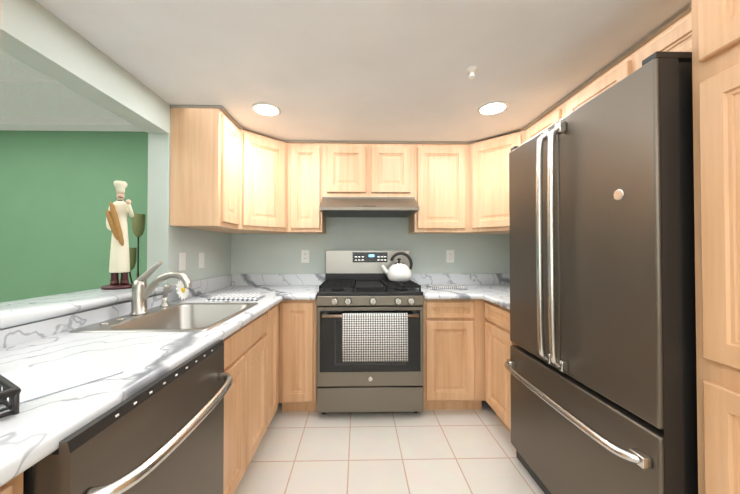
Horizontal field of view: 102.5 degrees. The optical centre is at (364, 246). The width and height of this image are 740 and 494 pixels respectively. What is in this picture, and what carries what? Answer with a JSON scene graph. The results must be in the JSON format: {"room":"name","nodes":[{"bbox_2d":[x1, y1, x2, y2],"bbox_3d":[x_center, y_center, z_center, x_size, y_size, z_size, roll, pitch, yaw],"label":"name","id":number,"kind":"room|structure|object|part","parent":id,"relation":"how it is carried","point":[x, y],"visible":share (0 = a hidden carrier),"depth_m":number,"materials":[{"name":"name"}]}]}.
{"room":"kitchen","nodes":[
{"label":"kitchen","id":0,"kind":"room"},
{"bbox_2d":[0,50,121,118],"bbox_3d":[-2.932,-1.238,0.539,3.275,0.060,4.650,0,-1,-1],"label":"ceiling","id":1,"kind":"structure","parent":0,"point":[39,101],"depth_m":2.39,"materials":[{"name":"white paint"}]},
{"bbox_2d":[0,80,59,83],"bbox_3d":[-2.968,-1.181,2.116,3.273,0.011,0.025,0,-1,-1],"label":"beam","id":2,"kind":"structure","parent":1,"relation":"attached to","point":[25,82],"depth_m":2.12,"materials":[{"name":"white paint"}]},
{"bbox_2d":[0,118,144,131],"bbox_3d":[-2.982,-1.148,2.787,3.273,0.058,0.148,0,-1,-1],"label":"beam","id":3,"kind":"structure","parent":1,"relation":"attached to","point":[53,124],"depth_m":2.73,"materials":[{"name":"white paint"}]},
{"bbox_2d":[0,130,147,302],"bbox_3d":[-2.984,-0.028,2.898,3.275,2.500,0.100,0,-1,-1],"label":"wall","id":4,"kind":"structure","parent":0,"point":[58,193],"depth_m":2.85,"materials":[{"name":"green paint"}]},
{"bbox_2d":[0,0,230,284],"bbox_3d":[-1.258,-0.043,1.706,0.125,2.500,2.000,0,-1,-1],"label":"wall","id":5,"kind":"structure","parent":0,"point":[37,36],"depth_m":1.52,"materials":[{"name":"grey paint"}]},
{"bbox_2d":[179,253,185,270],"bbox_3d":[-1.196,0.095,1.952,0.008,0.116,0.072,0,-1,-1],"label":"light switch","id":6,"kind":"object","parent":5,"relation":"attached to","point":[182,261],"visible":1,"depth_m":1.95,"materials":[{"name":"white plastic"}]},
{"bbox_2d":[199,252,203,267],"bbox_3d":[-1.201,0.098,2.192,0.008,0.116,0.072,0,-1,-1],"label":"light switch","id":7,"kind":"object","parent":5,"relation":"attached to","point":[201,259],"visible":1,"depth_m":2.18,"materials":[{"name":"white plastic"}]},
{"bbox_2d":[170,105,243,231],"bbox_3d":[-1.042,-0.501,1.984,0.315,0.744,0.305,0,-1,-1],"label":"upper cabinet","id":8,"kind":"object","parent":5,"relation":"attached to","point":[229,174],"depth_m":1.83,"materials":[{"name":"brown wood"}]},
{"bbox_2d":[0,273,509,348],"bbox_3d":[0.156,0.294,1.196,2.676,0.138,3.068,0,-1,-1],"label":"backsplash","id":9,"kind":"structure","parent":5,"relation":"attached to","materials":[{"name":"stone"}]},
{"bbox_2d":[36,0,690,141],"bbox_3d":[0.171,-0.923,0.513,2.680,0.060,4.470,0,-1,-1],"label":"ceiling","id":10,"kind":"structure","parent":0,"point":[363,70],"depth_m":1.36,"materials":[{"name":"paint"}]},
{"bbox_2d":[251,102,280,116],"bbox_3d":[-0.624,-0.872,1.890,0.184,0.006,0.184,0,-1,-1],"label":"recessed light","id":11,"kind":"object","parent":10,"relation":"in","point":[265,109],"visible":1,"depth_m":1.88,"materials":[{"name":"white plastic"}]},
{"bbox_2d":[465,66,477,78],"bbox_3d":[0.533,-0.861,1.475,0.060,0.040,0.060,0,-1,-1],"label":"sprinkler","id":12,"kind":"object","parent":10,"relation":"attached to","point":[471,70],"visible":1,"depth_m":1.47,"materials":[{"name":"white plastic"}]},
{"bbox_2d":[477,101,508,114],"bbox_3d":[0.808,-0.872,1.872,0.184,0.006,0.184,0,-1,-1],"label":"recessed light","id":13,"kind":"object","parent":10,"relation":"in","point":[492,107],"visible":1,"depth_m":1.86,"materials":[{"name":"white plastic"}]},
{"bbox_2d":[231,217,509,322],"bbox_3d":[0.109,-0.029,2.786,2.905,2.500,0.100,0,-1,-1],"label":"wall","id":14,"kind":"structure","parent":0,"point":[281,253],"depth_m":2.74,"materials":[{"name":"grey paint"}]},
{"bbox_2d":[221,129,287,233],"bbox_3d":[-0.920,-0.496,2.428,0.578,0.744,0.578,0,-1,-1],"label":"upper cabinet","id":15,"kind":"object","parent":14,"relation":"attached to","point":[265,158],"depth_m":2.28,"materials":[{"name":"brown wood"}]},
{"bbox_2d":[301,250,308,262],"bbox_3d":[-0.541,0.086,2.716,0.072,0.116,0.008,0,-1,-1],"label":"electrical outlet","id":16,"kind":"object","parent":14,"relation":"attached to","point":[304,256],"visible":1,"depth_m":2.71,"materials":[{"name":"white plastic"}]},
{"bbox_2d":[288,140,325,233],"bbox_3d":[-0.490,-0.494,2.569,0.283,0.744,0.315,0,-1,-1],"label":"upper cabinet","id":17,"kind":"object","parent":14,"relation":"attached to","point":[305,157],"depth_m":2.42,"materials":[{"name":"brown wood"}]},
{"bbox_2d":[409,141,467,233],"bbox_3d":[0.636,-0.494,2.594,0.450,0.744,0.315,0,-1,-1],"label":"upper cabinet","id":18,"kind":"object","parent":14,"relation":"attached to","point":[441,166],"depth_m":2.44,"materials":[{"name":"brown wood"}]},
{"bbox_2d":[319,197,419,217],"bbox_3d":[0.033,-0.341,2.487,0.756,0.137,0.497,0,-1,-1],"label":"range hood","id":19,"kind":"object","parent":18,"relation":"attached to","point":[396,207],"visible":1,"depth_m":2.34,"materials":[{"name":"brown metal"}]},
{"bbox_2d":[446,250,453,262],"bbox_3d":[0.793,0.086,2.745,0.072,0.116,0.008,0,-1,-1],"label":"electrical outlet","id":20,"kind":"object","parent":14,"relation":"attached to","point":[449,256],"visible":1,"depth_m":2.74,"materials":[{"name":"white plastic"}]},
{"bbox_2d":[234,401,544,493],"bbox_3d":[-1.530,1.222,0.538,6.280,0.060,4.850,0,-1,-1],"label":"floor","id":21,"kind":"structure","parent":0,"point":[469,451],"depth_m":1.72,"materials":[{"name":"tile"}]},
{"bbox_2d":[23,340,232,493],"bbox_3d":[-0.774,0.765,0.796,0.682,0.851,0.594,0,-1,-1],"label":"dishwasher","id":22,"kind":"object","parent":21,"relation":"on","point":[163,434],"visible":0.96,"depth_m":0.72,"materials":[{"name":"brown metal"}]},
{"bbox_2d":[129,213,145,283],"bbox_3d":[-1.882,0.471,2.466,0.260,1.490,0.260,0,-1,-1],"label":"floor lamp","id":23,"kind":"object","parent":21,"relation":"on","point":[138,221],"visible":0.44,"depth_m":2.46,"materials":[{"name":"green"}]},
{"bbox_2d":[0,261,299,493],"bbox_3d":[-0.994,0.634,1.167,0.960,1.133,3.068,0,-1,-1],"label":"base unit","id":24,"kind":"object","parent":21,"relation":"on","point":[140,338],"depth_m":1.23,"materials":[{"name":"white stone"}]},
{"bbox_2d":[0,355,122,408],"bbox_3d":[-0.816,0.315,0.639,0.245,0.004,0.400,0,-1,29],"label":"drying mat","id":25,"kind":"object","parent":24,"relation":"on","point":[37,381],"visible":0.96,"depth_m":0.73,"materials":[{"name":"white"}]},
{"bbox_2d":[0,374,20,418],"bbox_3d":[-0.885,0.286,0.522,0.393,0.050,0.293,0,-1,29],"label":"dish rack","id":26,"kind":"object","parent":25,"relation":"on","point":[11,391],"visible":1,"depth_m":0.56,"materials":[{"name":"black plastic"}]},
{"bbox_2d":[101,181,133,289],"bbox_3d":[-1.385,-0.072,1.683,0.162,0.606,0.162,0,-1,-1],"label":"chef figurine","id":27,"kind":"object","parent":24,"relation":"on","point":[118,210],"visible":1,"depth_m":1.65,"materials":[{"name":"white ceramic"}]},
{"bbox_2d":[100,261,191,324],"bbox_3d":[-0.983,0.195,1.440,0.286,0.258,0.431,0,-1,-1],"label":"faucet","id":28,"kind":"object","parent":24,"relation":"on","point":[141,292],"depth_m":1.43,"materials":[{"name":"grey metal"}]},
{"bbox_2d":[69,303,257,332],"bbox_3d":[-0.877,0.424,1.441,0.525,0.200,0.625,0,-1,-1],"label":"countertop sink","id":29,"kind":"object","parent":24,"relation":"in","point":[168,317],"depth_m":1.52,"materials":[{"name":"silver metal"}]},
{"bbox_2d":[176,280,188,299],"bbox_3d":[-1.123,0.266,1.835,0.030,0.129,0.129,0,-1,-1],"label":"daisy","id":30,"kind":"object","parent":24,"relation":"on","point":[182,292],"visible":0.88,"depth_m":1.82,"materials":[{"name":"white plant"}]},
{"bbox_2d":[206,293,265,301],"bbox_3d":[-0.820,0.323,1.921,0.320,0.021,0.226,0,-1,-1],"label":"folded towel","id":31,"kind":"object","parent":24,"relation":"on","point":[241,297],"visible":0.98,"depth_m":1.84,"materials":[{"name":"white fabric"}]},
{"bbox_2d":[292,274,324,411],"bbox_3d":[-0.445,0.729,2.393,0.190,0.974,0.638,0,-1,-1],"label":"base unit","id":32,"kind":"object","parent":21,"relation":"on","point":[305,288],"depth_m":2.12,"materials":[{"name":"brown wood"}]},
{"bbox_2d":[317,250,423,413],"bbox_3d":[0.036,0.620,2.352,0.752,1.189,0.657,0,-1,-1],"label":"range","id":33,"kind":"object","parent":21,"relation":"on","point":[357,281],"visible":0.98,"depth_m":2.09,"materials":[{"name":"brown metal"}]},
{"bbox_2d":[342,313,407,361],"bbox_3d":[0.072,0.615,2.035,0.448,0.322,0.051,0,-1,-1],"label":"oven towel","id":34,"kind":"object","parent":33,"relation":"hanging from","point":[374,337],"visible":1,"depth_m":2.01,"materials":[{"name":"white fabric"}]},
{"bbox_2d":[381,252,412,281],"bbox_3d":[0.269,0.160,2.467,0.265,0.242,0.204,0,-1,-1],"label":"kettle","id":35,"kind":"object","parent":33,"relation":"on","point":[398,271],"visible":1,"depth_m":2.41,"materials":[{"name":"white ceramic"}]},
{"bbox_2d":[410,273,509,409],"bbox_3d":[0.943,0.729,2.423,1.048,0.974,0.638,0,-1,-1],"label":"base unit","id":36,"kind":"object","parent":21,"relation":"on","point":[451,317],"depth_m":2.14,"materials":[{"name":"brown wood"}]},
{"bbox_2d":[426,284,467,289],"bbox_3d":[0.678,0.330,2.474,0.310,0.021,0.190,0,-1,4],"label":"folded towel","id":37,"kind":"object","parent":36,"relation":"on","point":[444,286],"visible":1,"depth_m":2.40,"materials":[{"name":"white fabric"}]},
{"bbox_2d":[480,277,515,431],"bbox_3d":[1.155,0.723,1.925,0.646,0.974,0.368,0,-1,-1],"label":"base unit","id":38,"kind":"object","parent":21,"relation":"on","point":[495,343],"depth_m":2.00,"materials":[{"name":"brown wood"}]},
{"bbox_2d":[504,51,697,493],"bbox_3d":[1.123,0.308,1.292,0.722,1.763,0.852,0,-1,-1],"label":"refrigerator","id":39,"kind":"object","parent":21,"relation":"on","point":[600,365],"visible":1,"depth_m":1.03,"materials":[{"name":"brown metal"}]},
{"bbox_2d":[691,0,739,493],"bbox_3d":[1.226,0.155,0.278,0.578,2.068,1.150,0,-1,-1],"label":"pantry cabinet","id":40,"kind":"object","parent":21,"relation":"on","point":[716,79],"visible":1,"depth_m":0.78,"materials":[{"name":"brown wood"}]},
{"bbox_3d":[1.561,-0.058,0.532,0.100,2.500,4.470,0,-1,-1],"label":"wall","id":41,"kind":"structure","parent":0,"visible":0},
{"bbox_2d":[324,140,371,196],"bbox_3d":[-0.158,-0.638,2.578,0.379,0.456,0.315,0,-1,-1],"label":"upper cabinet","id":42,"kind":"object","parent":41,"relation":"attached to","point":[347,164],"depth_m":2.43,"materials":[{"name":"brown wood"}]},
{"bbox_2d":[372,141,415,199],"bbox_3d":[0.221,-0.638,2.587,0.379,0.456,0.315,0,-1,-1],"label":"upper cabinet","id":43,"kind":"object","parent":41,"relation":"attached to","point":[393,162],"depth_m":2.44,"materials":[{"name":"brown wood"}]},
{"bbox_2d":[468,127,523,233],"bbox_3d":[1.167,-0.495,2.462,0.601,0.744,0.601,0,-1,-1],"label":"upper cabinet","id":44,"kind":"object","parent":41,"relation":"attached to","point":[488,160],"depth_m":2.33,"materials":[{"name":"brown wood"}]},
{"bbox_3d":[0.156,-0.875,1.236,2.676,0.016,3.018,0,-1,-1],"label":"trim","id":45,"kind":"part","parent":44,"relation":"part of","materials":[{"name":"grey"}]},
{"bbox_2d":[524,101,559,142],"bbox_3d":[1.320,-0.502,1.961,0.315,0.744,0.405,0,-1,-1],"label":"upper cabinet","id":46,"kind":"object","parent":41,"relation":"attached to","point":[550,116],"depth_m":1.94,"materials":[{"name":"brown wood"}]},
{"bbox_2d":[560,53,623,118],"bbox_3d":[1.330,-0.737,1.537,0.315,0.284,0.445,0,-1,-1],"label":"upper cabinet","id":47,"kind":"object","parent":41,"relation":"attached to","point":[612,73],"depth_m":1.52,"materials":[{"name":"brown wood"}]},
{"bbox_2d":[624,3,691,77],"bbox_3d":[1.339,-0.743,1.092,0.315,0.284,0.445,0,-1,-1],"label":"upper cabinet","id":48,"kind":"object","parent":41,"relation":"attached to","point":[675,34],"depth_m":1.17,"materials":[{"name":"brown wood"}]}
]}

